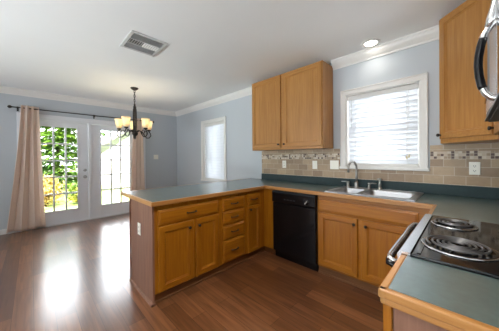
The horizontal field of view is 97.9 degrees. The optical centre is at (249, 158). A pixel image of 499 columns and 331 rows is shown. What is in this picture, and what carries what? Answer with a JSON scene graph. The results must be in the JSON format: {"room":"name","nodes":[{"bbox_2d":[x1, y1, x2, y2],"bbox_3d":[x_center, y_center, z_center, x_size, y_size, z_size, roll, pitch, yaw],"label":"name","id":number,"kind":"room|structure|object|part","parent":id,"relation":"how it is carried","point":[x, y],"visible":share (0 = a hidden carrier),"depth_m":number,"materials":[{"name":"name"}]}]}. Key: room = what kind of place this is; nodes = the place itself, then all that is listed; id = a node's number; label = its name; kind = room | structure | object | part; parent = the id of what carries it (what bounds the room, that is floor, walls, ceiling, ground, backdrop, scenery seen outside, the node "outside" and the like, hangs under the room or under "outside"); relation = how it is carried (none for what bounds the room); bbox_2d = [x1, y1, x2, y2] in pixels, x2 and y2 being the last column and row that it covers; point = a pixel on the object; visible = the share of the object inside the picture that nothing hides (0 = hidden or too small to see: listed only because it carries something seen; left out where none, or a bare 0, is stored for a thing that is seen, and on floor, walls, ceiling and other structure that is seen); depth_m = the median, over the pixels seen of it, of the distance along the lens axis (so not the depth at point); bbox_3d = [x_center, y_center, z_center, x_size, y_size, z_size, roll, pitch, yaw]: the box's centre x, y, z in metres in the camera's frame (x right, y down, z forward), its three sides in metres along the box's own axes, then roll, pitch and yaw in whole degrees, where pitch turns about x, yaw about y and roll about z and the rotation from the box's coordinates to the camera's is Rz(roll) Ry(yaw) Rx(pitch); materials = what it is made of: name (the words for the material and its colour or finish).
{"room":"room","nodes":[
{"label":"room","id":0,"kind":"room"},
{"bbox_2d":[0,93,176,229],"bbox_3d":[-4.250,0.037,3.843,0.120,2.545,6.234,0,0,45],"label":"wall","id":1,"kind":"structure","parent":0,"point":[162,171],"depth_m":4.53,"materials":[{"name":"blue paint"}]},
{"bbox_2d":[0,229,17,234],"bbox_3d":[-4.192,1.264,3.802,0.014,0.090,6.234,0,0,45],"label":"baseboard","id":2,"kind":"structure","parent":1,"relation":"attached to","point":[3,231],"depth_m":3.76,"materials":[{"name":"white paint"}]},
{"bbox_2d":[40,120,88,225],"bbox_3d":[-3.740,0.282,4.293,0.115,2.018,0.906,0,0,45],"label":"door","id":3,"kind":"structure","parent":1,"relation":"in","point":[53,217],"depth_m":4.47,"materials":[{"name":"white paint"}]},
{"bbox_3d":[-3.747,0.203,4.296,0.012,1.706,0.609,0,0,45],"label":"glazing frame","id":4,"kind":"part","parent":3,"relation":"part of","materials":[{"name":"white paint"}]},
{"bbox_2d":[7,105,153,122],"bbox_3d":[-3.302,-0.897,4.624,0.122,0.080,2.473,0,0,45],"label":"curtain rod","id":5,"kind":"object","parent":1,"relation":"attached to","point":[8,106],"visible":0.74,"depth_m":4.24,"materials":[{"name":"brown metal"}]},
{"bbox_2d":[6,105,45,232],"bbox_3d":[-3.981,0.171,3.876,0.488,2.227,0.115,-1,0,-40],"label":"curtain","id":6,"kind":"object","parent":5,"relation":"hanging from","point":[27,206],"visible":1,"depth_m":3.91,"materials":[{"name":"beige fabric"}]},
{"bbox_2d":[131,118,144,189],"bbox_3d":[-2.689,0.153,5.185,0.105,2.227,0.341,0,0,45],"label":"curtain","id":7,"kind":"object","parent":5,"relation":"hanging from","point":[137,176],"visible":0.68,"depth_m":5.21,"materials":[{"name":"beige fabric"}]},
{"bbox_2d":[16,112,145,231],"bbox_3d":[-3.399,0.231,4.678,0.144,2.135,2.185,0,0,45],"label":"trim","id":8,"kind":"structure","parent":1,"relation":"attached to","point":[41,116],"depth_m":4.61,"materials":[{"name":"white paint"}]},
{"bbox_2d":[0,86,175,116],"bbox_3d":[-4.190,-1.182,3.767,0.078,0.108,6.234,0,0,45],"label":"trim","id":9,"kind":"structure","parent":1,"relation":"attached to","point":[3,89],"depth_m":4.42,"materials":[{"name":"white paint"}]},
{"bbox_2d":[91,124,132,217],"bbox_3d":[-3.063,0.273,5.012,0.057,2.018,0.950,0,0,45],"label":"door","id":10,"kind":"structure","parent":1,"relation":"in","point":[99,209],"depth_m":4.80,"materials":[{"name":"white paint"}]},
{"bbox_3d":[-3.059,0.194,4.985,0.012,1.706,0.636,0,0,45],"label":"glazing frame","id":11,"kind":"part","parent":10,"relation":"part of","materials":[{"name":"white paint"}]},
{"bbox_2d":[0,213,382,330],"bbox_3d":[-2.031,1.332,1.646,6.359,0.060,6.474,0,0,45],"label":"floor","id":12,"kind":"structure","parent":0,"point":[75,276],"depth_m":2.05,"materials":[{"name":"brown wood"}]},
{"bbox_2d":[129,196,219,307],"bbox_3d":[-0.783,0.851,2.345,0.634,0.874,0.761,0,0,45],"label":"base cabinet","id":13,"kind":"object","parent":12,"relation":"on","point":[177,248],"visible":0.98,"depth_m":2.10,"materials":[{"name":"brown wood"}]},
{"bbox_2d":[138,223,140,235],"bbox_3d":[-1.079,0.687,2.123,0.072,0.116,0.008,0,0,45],"label":"wall outlet","id":14,"kind":"object","parent":13,"relation":"attached to","point":[139,224],"visible":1,"depth_m":2.11,"materials":[{"name":"beige plastic"}]},
{"bbox_3d":[-1.051,0.855,2.103,0.598,0.874,0.039,0,0,45],"label":"shoe moulding","id":15,"kind":"part","parent":13,"relation":"part of","materials":[{"name":"brown wood"}]},
{"bbox_3d":[-1.044,0.855,2.109,0.568,0.874,0.018,0,0,45],"label":"panel","id":16,"kind":"part","parent":13,"relation":"part of","materials":[{"name":"brown wood"}]},
{"bbox_3d":[-0.685,0.904,2.057,0.020,0.586,0.352,0,0,45],"label":"door","id":17,"kind":"part","parent":13,"relation":"part of","materials":[{"name":"brown wood"}]},
{"bbox_3d":[-0.579,0.528,2.164,0.020,0.135,0.662,0,0,45],"label":"drawer","id":18,"kind":"part","parent":13,"relation":"part of","materials":[{"name":"brown wood"}]},
{"bbox_3d":[-0.441,0.901,2.301,0.020,0.586,0.282,0,0,45],"label":"door","id":19,"kind":"part","parent":13,"relation":"part of","materials":[{"name":"brown wood"}]},
{"bbox_2d":[219,192,245,272],"bbox_3d":[-0.362,0.846,2.745,0.604,0.874,0.398,0,0,45],"label":"base cabinet","id":20,"kind":"object","parent":12,"relation":"on","point":[232,206],"visible":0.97,"depth_m":2.54,"materials":[{"name":"brown wood"}]},
{"bbox_3d":[-0.182,0.522,2.562,0.020,0.140,0.338,0,0,45],"label":"drawer","id":21,"kind":"part","parent":20,"relation":"part of","materials":[{"name":"brown wood"}]},
{"bbox_3d":[-0.178,1.058,2.564,0.020,0.243,0.338,0,0,45],"label":"drawer","id":22,"kind":"part","parent":20,"relation":"part of","materials":[{"name":"brown wood"}]},
{"bbox_3d":[-0.180,0.844,2.563,0.020,0.156,0.338,0,0,45],"label":"drawer","id":23,"kind":"part","parent":20,"relation":"part of","materials":[{"name":"brown wood"}]},
{"bbox_3d":[-0.181,0.678,2.562,0.020,0.148,0.338,0,0,45],"label":"drawer","id":24,"kind":"part","parent":20,"relation":"part of","materials":[{"name":"brown wood"}]},
{"bbox_2d":[245,189,260,260],"bbox_3d":[-0.122,0.843,2.986,0.604,0.874,0.282,0,0,45],"label":"base cabinet","id":25,"kind":"object","parent":12,"relation":"on","point":[253,198],"visible":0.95,"depth_m":2.79,"materials":[{"name":"brown wood"}]},
{"bbox_3d":[0.056,0.516,2.800,0.020,0.145,0.222,0,0,45],"label":"drawer","id":26,"kind":"part","parent":25,"relation":"part of","materials":[{"name":"brown wood"}]},
{"bbox_3d":[0.059,0.894,2.802,0.020,0.586,0.222,0,0,45],"label":"door","id":27,"kind":"part","parent":25,"relation":"part of","materials":[{"name":"brown wood"}]},
{"bbox_2d":[260,189,275,254],"bbox_3d":[0.247,0.838,3.285,0.703,0.874,0.661,0,0,45],"label":"cabinet filler","id":28,"kind":"object","parent":12,"relation":"on","point":[266,194],"visible":0.3,"depth_m":2.92,"materials":[{"name":"brown wood"}]},
{"bbox_2d":[272,190,318,271],"bbox_3d":[0.717,0.837,2.818,0.608,0.872,0.634,0,0,45],"label":"dishwasher","id":29,"kind":"object","parent":12,"relation":"on","point":[295,215],"visible":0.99,"depth_m":2.58,"materials":[{"name":"black plastic"}]},
{"bbox_3d":[0.413,0.447,2.693,0.258,0.024,0.011,0,0,45],"label":"handle","id":30,"kind":"part","parent":29,"relation":"part of","materials":[{"name":"black plastic"}]},
{"bbox_3d":[0.523,0.482,2.626,0.602,0.144,0.047,0,0,45],"label":"control panel","id":31,"kind":"part","parent":29,"relation":"part of","materials":[{"name":"black plastic"}]},
{"bbox_3d":[0.563,1.232,2.663,0.598,0.088,0.018,0,0,45],"label":"kick plate","id":32,"kind":"part","parent":29,"relation":"part of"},
{"bbox_2d":[318,195,430,295],"bbox_3d":[1.304,0.834,2.257,1.004,0.874,0.624,0,0,45],"label":"base cabinet","id":33,"kind":"object","parent":12,"relation":"on","point":[355,237],"visible":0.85,"depth_m":2.12,"materials":[{"name":"brown wood"}]},
{"bbox_2d":[121,173,498,223],"bbox_3d":[0.422,0.334,2.089,3.264,0.140,2.116,0,0,45],"label":"countertop","id":34,"kind":"structure","parent":33,"relation":"on","point":[474,203],"depth_m":2.20,"materials":[{"name":"green laminate"}]},
{"bbox_2d":[341,161,376,188],"bbox_3d":[1.250,0.187,2.547,0.392,0.324,0.191,0,0,45],"label":"faucet","id":35,"kind":"object","parent":34,"relation":"on","point":[350,162],"visible":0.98,"depth_m":2.59,"materials":[{"name":"silver metal"}]},
{"bbox_3d":[1.216,0.152,2.569,0.179,0.254,0.025,-1,0,-31],"label":"spout","id":36,"kind":"part","parent":35,"relation":"part of","materials":[{"name":"silver metal"}]},
{"bbox_2d":[325,186,423,200],"bbox_3d":[1.292,0.449,2.287,0.795,0.203,0.530,0,0,45],"label":"sink","id":37,"kind":"object","parent":34,"relation":"in","point":[391,194],"visible":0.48,"depth_m":2.31,"materials":[{"name":"metal"}]},
{"bbox_3d":[1.123,0.441,2.426,0.250,0.181,0.388,0,0,45],"label":"bowl","id":38,"kind":"part","parent":37,"relation":"part of","materials":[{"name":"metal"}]},
{"bbox_2d":[377,178,382,189],"bbox_3d":[1.453,0.282,2.425,0.052,0.132,0.056,0,0,45],"label":"sprayer","id":39,"kind":"object","parent":37,"relation":"on","point":[378,179],"visible":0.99,"depth_m":2.41,"materials":[{"name":"silver metal"}]},
{"bbox_3d":[1.380,0.450,2.170,0.405,0.201,0.388,0,0,45],"label":"bowl","id":40,"kind":"part","parent":37,"relation":"part of","materials":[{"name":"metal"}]},
{"bbox_3d":[0.912,0.877,2.263,0.405,0.572,0.020,0,0,45],"label":"door","id":41,"kind":"part","parent":33,"relation":"part of","materials":[{"name":"brown wood"}]},
{"bbox_3d":[1.077,0.509,2.094,0.880,0.130,0.020,0,0,45],"label":"false drawer","id":42,"kind":"part","parent":33,"relation":"part of","materials":[{"name":"brown wood"}]},
{"bbox_3d":[1.221,0.876,1.955,0.405,0.572,0.020,0,0,45],"label":"door","id":43,"kind":"part","parent":33,"relation":"part of","materials":[{"name":"brown wood"}]},
{"bbox_2d":[383,304,448,330],"bbox_3d":[0.714,0.848,0.517,0.628,0.874,0.270,0,0,45],"label":"base cabinet","id":44,"kind":"object","parent":12,"relation":"on","point":[394,319],"visible":0.08,"depth_m":0.62,"materials":[{"name":"brown wood"}]},
{"bbox_2d":[378,255,498,330],"bbox_3d":[0.703,0.393,0.510,0.636,0.045,0.305,0,0,45],"label":"countertop","id":45,"kind":"structure","parent":44,"relation":"on","point":[448,298],"depth_m":0.60,"materials":[{"name":"green laminate"}]},
{"bbox_2d":[386,214,498,278],"bbox_3d":[1.061,0.740,0.916,0.692,1.040,0.767,0,0,45],"label":"range","id":46,"kind":"object","parent":12,"relation":"on","point":[462,244],"visible":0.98,"depth_m":0.90,"materials":[{"name":"black metal"}]},
{"bbox_3d":[0.808,0.412,1.100,0.076,0.056,0.676,0,0,45],"label":"oven handle","id":47,"kind":"part","parent":46,"relation":"part of","materials":[{"name":"metal"}]},
{"bbox_3d":[0.865,0.377,1.109,0.041,0.047,0.764,0,0,45],"label":"trim","id":48,"kind":"part","parent":46,"relation":"part of","materials":[{"name":"metal"}]},
{"bbox_2d":[0,0,465,111],"bbox_3d":[-2.053,-1.303,1.633,6.359,0.120,6.474,0,0,45],"label":"ceiling","id":49,"kind":"structure","parent":0,"point":[215,49],"depth_m":2.29,"materials":[{"name":"paint"}]},
{"bbox_2d":[114,87,152,138],"bbox_3d":[-2.033,-0.796,3.879,0.617,0.914,0.609,0,0,45],"label":"chandelier","id":50,"kind":"object","parent":49,"relation":"hanging from","point":[125,121],"visible":1,"depth_m":3.79,"materials":[{"name":"brown metal"}]},
{"bbox_3d":[-2.280,-0.610,3.800,0.144,0.163,0.144,0,0,45],"label":"lamp shade","id":51,"kind":"part","parent":50,"relation":"part of","materials":[{"name":"beige glass"}]},
{"bbox_3d":[-2.052,-0.611,3.613,0.144,0.163,0.144,0,0,45],"label":"lamp shade","id":52,"kind":"part","parent":50,"relation":"part of","materials":[{"name":"beige glass"}]},
{"bbox_3d":[-1.805,-0.614,3.772,0.144,0.163,0.144,0,0,45],"label":"lamp shade","id":53,"kind":"part","parent":50,"relation":"part of","materials":[{"name":"beige glass"}]},
{"bbox_3d":[-1.879,-0.615,4.057,0.144,0.163,0.144,0,0,45],"label":"lamp shade","id":54,"kind":"part","parent":50,"relation":"part of","materials":[{"name":"beige glass"}]},
{"bbox_2d":[120,30,167,56],"bbox_3d":[-1.158,-1.245,2.383,0.410,0.017,0.370,0,0,45],"label":"ceiling vent","id":55,"kind":"object","parent":49,"relation":"in","point":[136,41],"visible":1,"depth_m":2.36,"materials":[{"name":"grey metal"}]},
{"bbox_3d":[-1.158,-1.252,2.383,0.344,0.002,0.304,0,0,45],"label":"duct plate","id":56,"kind":"part","parent":55,"relation":"part of","materials":[{"name":"white metal"}]},
{"bbox_2d":[361,38,380,47],"bbox_3d":[1.338,-1.270,2.399,0.190,0.008,0.190,0,0,45],"label":"recessed light","id":57,"kind":"object","parent":49,"relation":"in","point":[371,42],"visible":1,"depth_m":2.39,"materials":[{"name":"white paint"}]},
{"bbox_3d":[1.338,-1.271,2.399,0.128,0.005,0.128,0,0,45],"label":"bulb","id":58,"kind":"part","parent":57,"relation":"part of","materials":[{"name":"white"}]},
{"bbox_2d":[177,40,495,187],"bbox_3d":[0.202,0.000,3.888,6.359,2.545,0.120,0,0,45],"label":"wall","id":59,"kind":"structure","parent":0,"point":[242,162],"depth_m":3.87,"materials":[{"name":"blue paint"}]},
{"bbox_2d":[175,87,251,116],"bbox_3d":[-0.909,-1.214,4.841,3.204,0.108,0.078,0,0,45],"label":"trim","id":60,"kind":"structure","parent":59,"relation":"attached to","point":[248,91],"depth_m":4.60,"materials":[{"name":"white paint"}]},
{"bbox_2d":[201,116,226,181],"bbox_3d":[-0.768,-0.178,4.830,0.944,1.388,0.154,0,0,45],"label":"window","id":61,"kind":"structure","parent":59,"relation":"in","point":[223,118],"depth_m":4.94,"materials":[{"name":"white paint"}]},
{"bbox_2d":[204,121,223,180],"bbox_3d":[-0.782,-0.159,4.815,0.744,1.255,0.074,0,0,45],"label":"blind","id":62,"kind":"object","parent":61,"relation":"attached to","point":[214,132],"visible":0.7,"depth_m":4.81,"materials":[{"name":"white paint"}]},
{"bbox_2d":[252,60,332,150],"bbox_3d":[0.558,-0.669,3.182,1.210,1.079,0.342,0,0,45],"label":"upper cabinet","id":63,"kind":"object","parent":59,"relation":"attached to","point":[292,110],"visible":1,"depth_m":2.94,"materials":[{"name":"brown wood"}]},
{"bbox_3d":[0.245,-0.676,3.309,0.565,1.037,0.020,0,0,45],"label":"door","id":64,"kind":"part","parent":63,"relation":"part of","materials":[{"name":"brown wood"}]},
{"bbox_3d":[0.679,-0.677,2.875,0.582,1.037,0.020,0,0,45],"label":"door","id":65,"kind":"part","parent":63,"relation":"part of","materials":[{"name":"brown wood"}]},
{"bbox_2d":[262,143,498,187],"bbox_3d":[0.628,0.069,2.089,2.974,0.383,1.823,0,0,45],"label":"tile backsplash","id":66,"kind":"structure","parent":59,"relation":"attached to","point":[449,164],"depth_m":2.19,"materials":[{"name":"tile"}]},
{"bbox_2d":[312,161,316,168],"bbox_3d":[0.921,0.088,3.066,0.072,0.116,0.010,0,0,45],"label":"light switch","id":67,"kind":"object","parent":66,"relation":"attached to","point":[314,163],"visible":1,"depth_m":3.07,"materials":[{"name":"beige plastic"}]},
{"bbox_2d":[330,160,338,168],"bbox_3d":[1.119,0.083,2.868,0.116,0.116,0.010,0,0,45],"label":"light switch","id":68,"kind":"object","parent":66,"relation":"attached to","point":[334,164],"visible":1,"depth_m":2.87,"materials":[{"name":"beige plastic"}]},
{"bbox_2d":[469,162,479,174],"bbox_3d":[2.030,0.089,1.960,0.072,0.116,0.008,0,0,45],"label":"wall outlet","id":69,"kind":"object","parent":66,"relation":"attached to","point":[474,167],"visible":1,"depth_m":1.96,"materials":[{"name":"beige plastic"}]},
{"bbox_2d":[339,72,429,170],"bbox_3d":[1.527,-0.369,2.536,0.899,0.994,0.154,0,0,45],"label":"window","id":70,"kind":"structure","parent":59,"relation":"in","point":[421,79],"depth_m":2.36,"materials":[{"name":"white paint"}]},
{"bbox_2d":[348,83,418,165],"bbox_3d":[1.512,-0.353,2.521,0.711,0.866,0.078,0,0,45],"label":"blind","id":71,"kind":"object","parent":70,"relation":"attached to","point":[383,124],"visible":0.99,"depth_m":2.49,"materials":[{"name":"white paint"}]},
{"bbox_3d":[1.524,0.069,2.532,0.711,0.022,0.052,0,0,45],"label":"rail","id":72,"kind":"part","parent":71,"relation":"part of","materials":[{"name":"white paint"}]},
{"bbox_3d":[1.488,0.114,2.496,0.899,0.030,0.034,0,0,45],"label":"sill","id":73,"kind":"part","parent":70,"relation":"part of","materials":[{"name":"white paint"}]},
{"bbox_3d":[1.559,-0.352,2.568,0.723,0.876,0.033,0,0,45],"label":"sash","id":74,"kind":"part","parent":70,"relation":"part of","materials":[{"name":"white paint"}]},
{"bbox_2d":[331,25,438,69],"bbox_3d":[1.467,-1.222,2.469,1.083,0.108,0.078,0,0,45],"label":"trim","id":75,"kind":"structure","parent":59,"relation":"attached to","point":[431,34],"depth_m":2.39,"materials":[{"name":"white paint"}]},
{"bbox_2d":[436,0,498,144],"bbox_3d":[1.866,-0.672,1.689,0.633,1.079,0.606,0,0,45],"label":"upper cabinet","id":76,"kind":"object","parent":59,"relation":"attached to","point":[462,108],"visible":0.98,"depth_m":1.70,"materials":[{"name":"brown wood"}]},
{"label":"outside","id":77,"kind":"structure","parent":0,"visible":0},
{"bbox_2d":[45,169,129,211],"bbox_3d":[-14.779,1.513,17.599,34.207,0.130,32.000,0,0,45],"label":"lawn","id":78,"kind":"structure","parent":77,"point":[106,199],"depth_m":7.52,"materials":[{"name":"green plant"}]},
{"bbox_2d":[43,175,69,207],"bbox_3d":[-6.041,0.941,6.476,1.003,0.998,1.019,0,0,45],"label":"shrub","id":79,"kind":"object","parent":78,"relation":"on","point":[47,183],"visible":0.52,"depth_m":6.47,"materials":[{"name":"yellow plant"}]},
{"bbox_2d":[40,126,76,197],"bbox_3d":[-7.610,-0.059,8.695,3.058,3.408,3.050,0,0,45],"label":"tree","id":80,"kind":"object","parent":78,"relation":"on","point":[59,136],"visible":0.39,"depth_m":8.40,"materials":[{"name":"green plant"}]},
{"bbox_2d":[67,182,77,202],"bbox_3d":[-5.363,1.067,6.922,0.849,0.775,0.834,0,0,45],"label":"shrub","id":81,"kind":"object","parent":78,"relation":"on","point":[74,198],"visible":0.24,"depth_m":6.78,"materials":[{"name":"green plant"}]},
{"bbox_2d":[101,130,109,136],"bbox_3d":[-12.253,-1.468,18.707,3.759,5.781,3.555,-1,0,-22],"label":"leafy tree","id":82,"kind":"object","parent":78,"relation":"on","point":[103,134],"visible":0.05,"depth_m":18.52,"materials":[{"name":"green plant"}]},
{"bbox_2d":[101,131,128,184],"bbox_3d":[-7.373,-0.812,15.263,4.600,4.420,6.800,0,0,45],"label":"house","id":83,"kind":"structure","parent":78,"relation":"on","point":[105,150],"depth_m":12.24,"materials":[{"name":"white"}]},
{"bbox_2d":[112,170,129,187],"bbox_3d":[-5.191,0.971,11.060,0.060,0.860,3.100,0,0,45],"label":"fence","id":84,"kind":"object","parent":78,"relation":"on","point":[116,184],"visible":0.12,"depth_m":10.18,"materials":[{"name":"white"}]},
{"bbox_3d":[0.165,0.022,-0.565,0.120,2.545,6.234,0,0,45],"label":"wall","id":85,"kind":"structure","parent":0,"visible":0},
{"bbox_2d":[473,0,498,121],"bbox_3d":[1.149,-0.415,0.818,0.432,0.441,0.760,0,0,45],"label":"microwave","id":86,"kind":"object","parent":85,"relation":"attached to","point":[487,80],"visible":1,"depth_m":0.83,"materials":[{"name":"metal"}]},
{"bbox_3d":[0.904,-0.370,0.824,0.074,0.315,0.022,0,0,45],"label":"handle","id":87,"kind":"part","parent":86,"relation":"part of","materials":[{"name":"metal"}]},
{"bbox_3d":[0.914,-0.559,0.811,0.053,0.139,0.030,0,0,45],"label":"handle mount","id":88,"kind":"part","parent":86,"relation":"part of","materials":[{"name":"metal"}]},
{"bbox_3d":[1.110,-0.423,0.988,0.042,0.420,0.574,0,0,45],"label":"door","id":89,"kind":"part","parent":86,"relation":"part of","materials":[{"name":"metal"}]},
{"bbox_3d":[0.845,-0.419,0.714,0.030,0.420,0.184,0,0,45],"label":"control panel","id":90,"kind":"part","parent":86,"relation":"part of","materials":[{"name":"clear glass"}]},
{"bbox_2d":[487,121,498,138],"bbox_3d":[1.598,-0.667,1.217,0.346,1.079,0.435,0,0,45],"label":"upper cabinet","id":91,"kind":"object","parent":85,"relation":"attached to","point":[495,127],"visible":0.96,"depth_m":1.41,"materials":[{"name":"brown wood"}]},
{"bbox_3d":[1.502,-0.676,1.310,0.020,1.037,0.410,0,0,45],"label":"door","id":92,"kind":"part","parent":91,"relation":"part of","materials":[{"name":"brown wood"}]}
]}

